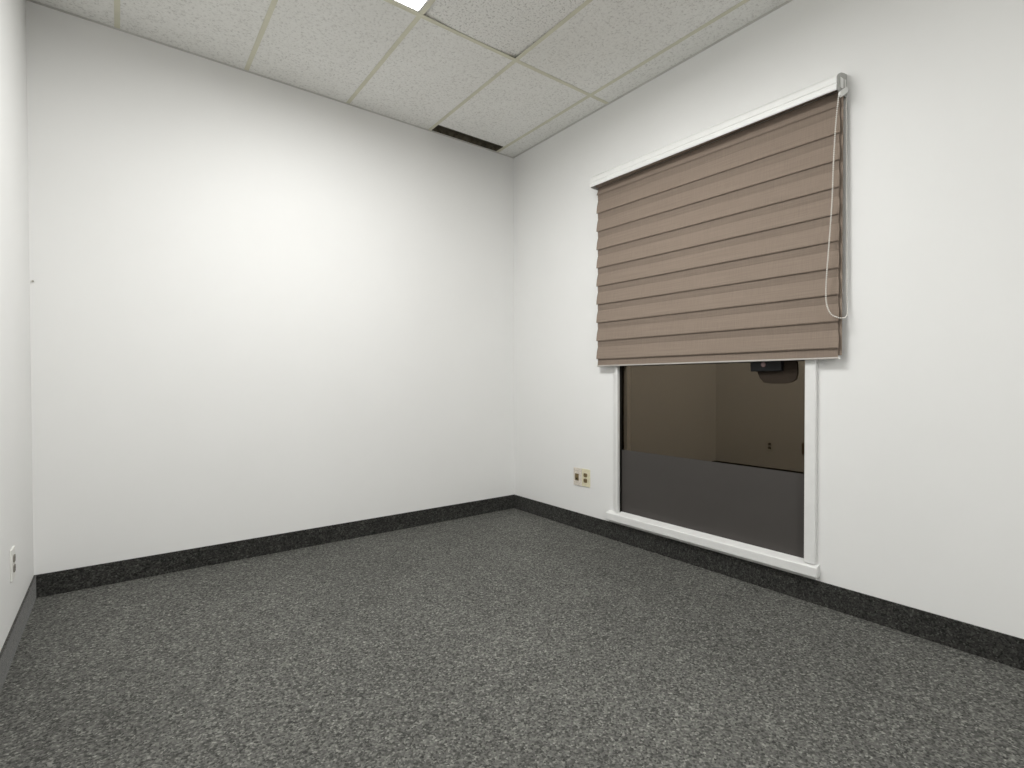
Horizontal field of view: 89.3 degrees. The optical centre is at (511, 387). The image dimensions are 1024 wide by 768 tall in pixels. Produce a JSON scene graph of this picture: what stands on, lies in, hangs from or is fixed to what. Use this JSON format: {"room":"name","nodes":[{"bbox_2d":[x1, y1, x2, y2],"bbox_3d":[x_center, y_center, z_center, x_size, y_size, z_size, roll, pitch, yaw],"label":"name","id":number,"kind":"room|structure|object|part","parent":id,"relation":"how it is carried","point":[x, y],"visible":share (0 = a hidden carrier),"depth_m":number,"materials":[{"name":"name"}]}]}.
{"room":"empty office room","nodes":[
{"label":"empty office room","id":0,"kind":"room"},
{"bbox_2d":[0,0,33,651],"bbox_3d":[-0.449,-0.518,-0.079,0.120,3.160,6.450,-1,1,-37],"label":"wall","id":1,"kind":"structure","parent":0,"point":[16,487],"depth_m":2.14,"materials":[{"name":"paint"}]},
{"bbox_2d":[10,546,15,581],"bbox_3d":[-1.955,0.687,2.034,0.010,0.122,0.078,-1,1,-37],"label":"wall outlet","id":2,"kind":"object","parent":1,"relation":"attached to","point":[12,551],"visible":1,"depth_m":2.01,"materials":[{"name":"white plastic"}]},
{"bbox_2d":[0,575,35,691],"bbox_3d":[-0.392,1.004,-0.023,0.009,0.113,6.441,-1,1,-37],"label":"baseboard","id":3,"kind":"structure","parent":1,"relation":"attached to","point":[7,653],"depth_m":2.05,"materials":[{"name":"carpet"}]},
{"bbox_2d":[26,0,513,574],"bbox_3d":[-1.204,-0.563,3.472,3.210,3.160,0.120,-1,1,-37],"label":"wall","id":4,"kind":"structure","parent":0,"point":[260,306],"depth_m":3.08,"materials":[{"name":"paint"}]},
{"bbox_2d":[34,495,513,597],"bbox_3d":[-1.161,0.961,3.441,2.970,0.113,0.009,-1,1,-37],"label":"baseboard","id":5,"kind":"structure","parent":4,"relation":"attached to","point":[58,582],"depth_m":3.10,"materials":[{"name":"carpet"}]},
{"bbox_2d":[27,0,792,157],"bbox_3d":[0.778,-2.027,0.836,3.210,0.332,6.690,-1,1,-37],"label":"ceiling","id":6,"kind":"structure","parent":0,"point":[513,75],"depth_m":2.85,"materials":[{"name":"tile"}]},
{"bbox_2d":[393,0,428,12],"bbox_3d":[-0.339,-1.927,1.951,0.586,0.102,1.196,-1,1,-37],"label":"ceiling light","id":7,"kind":"object","parent":6,"relation":"attached to","point":[416,5],"visible":1,"depth_m":2.54,"materials":[{"name":"white plastic"}]},
{"bbox_2d":[398,0,425,9],"bbox_3d":[-0.339,-1.882,1.952,0.566,0.006,1.176,-1,1,-37],"label":"diffuser","id":8,"kind":"object","parent":7,"relation":"attached to","point":[412,4],"depth_m":2.55,"materials":[{"name":"white plastic"}]},
{"bbox_2d":[432,125,502,150],"bbox_3d":[-0.331,-1.959,3.959,0.584,0.114,0.100,-1,1,-37],"label":"ceiling vent","id":9,"kind":"object","parent":6,"relation":"in","point":[438,128],"visible":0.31,"depth_m":3.99,"materials":[{"name":"brown metal"}]},
{"bbox_2d":[0,508,1023,767],"bbox_3d":[0.785,1.097,0.876,3.210,0.100,6.690,-1,1,-37],"label":"floor","id":10,"kind":"structure","parent":0,"point":[509,638],"depth_m":1.91,"materials":[{"name":"grey carpet"}]},
{"bbox_2d":[514,0,1023,638],"bbox_3d":[2.013,-0.548,1.789,0.120,3.160,6.450,-1,1,-37],"label":"wall","id":11,"kind":"structure","parent":0,"point":[920,427],"depth_m":2.23,"materials":[{"name":"paint"}]},
{"bbox_2d":[574,467,580,485],"bbox_3d":[0.466,0.637,3.732,0.017,0.126,0.078,-1,1,-37],"label":"wall outlet","id":12,"kind":"object","parent":11,"relation":"attached to","point":[577,471],"visible":1,"depth_m":3.73,"materials":[{"name":"plastic"}]},
{"bbox_2d":[582,468,589,487],"bbox_3d":[0.520,0.636,3.667,0.010,0.124,0.082,-1,1,-37],"label":"wall outlet","id":13,"kind":"object","parent":11,"relation":"attached to","point":[585,472],"visible":1,"depth_m":3.66,"materials":[{"name":"beige plastic"}]},
{"bbox_2d":[606,360,819,578],"bbox_3d":[1.069,-0.175,2.971,0.112,2.152,1.316,-1,1,-37],"label":"window","id":14,"kind":"structure","parent":11,"relation":"in","point":[719,457],"depth_m":2.86,"materials":[{"name":"clear glass"}]},
{"bbox_3d":[0.682,-0.218,3.430,0.023,2.078,0.059,-1,1,-37],"label":"casing","id":15,"kind":"part","parent":14,"relation":"part of","materials":[{"name":"white paint"}]},
{"bbox_3d":[1.048,0.855,2.968,0.056,0.062,1.316,-1,1,-37],"label":"sill","id":16,"kind":"part","parent":14,"relation":"part of","materials":[{"name":"white paint"}]},
{"bbox_2d":[751,360,797,383],"bbox_3d":[1.318,-0.094,2.618,0.034,0.146,0.227,-1,1,-37],"label":"sensor","id":17,"kind":"object","parent":14,"relation":"attached to","point":[771,372],"visible":0.78,"depth_m":2.61,"materials":[{"name":"black plastic"}]},
{"bbox_3d":[1.300,-0.127,2.646,0.028,0.082,0.160,-1,1,-37],"label":"casing","id":18,"kind":"part","parent":17,"relation":"part of","materials":[{"name":"black plastic"}]},
{"bbox_3d":[1.419,-0.206,2.458,0.023,2.078,0.050,-1,1,-37],"label":"casing","id":19,"kind":"part","parent":14,"relation":"part of","materials":[{"name":"white paint"}]},
{"bbox_2d":[590,72,847,366],"bbox_3d":[1.024,-0.786,2.906,0.098,1.298,1.523,-1,1,-37],"label":"window blind","id":20,"kind":"object","parent":11,"relation":"attached to","point":[728,249],"visible":1,"depth_m":2.72,"materials":[{"name":"brown fabric"}]},
{"bbox_3d":[1.027,-0.143,2.927,0.010,0.010,1.479,-1,1,-37],"label":"rail","id":21,"kind":"part","parent":20,"relation":"part of","materials":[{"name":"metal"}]},
{"bbox_3d":[1.458,-0.803,2.311,0.096,0.991,0.048,0,1,2],"label":"bead chain","id":22,"kind":"part","parent":20,"relation":"part of","materials":[{"name":"white plastic"}]},
{"bbox_2d":[514,495,1023,669],"bbox_3d":[1.967,0.976,1.766,0.009,0.113,6.441,-1,1,-37],"label":"baseboard","id":23,"kind":"structure","parent":11,"relation":"attached to","point":[1006,649],"depth_m":2.45,"materials":[{"name":"carpet"}]}
]}

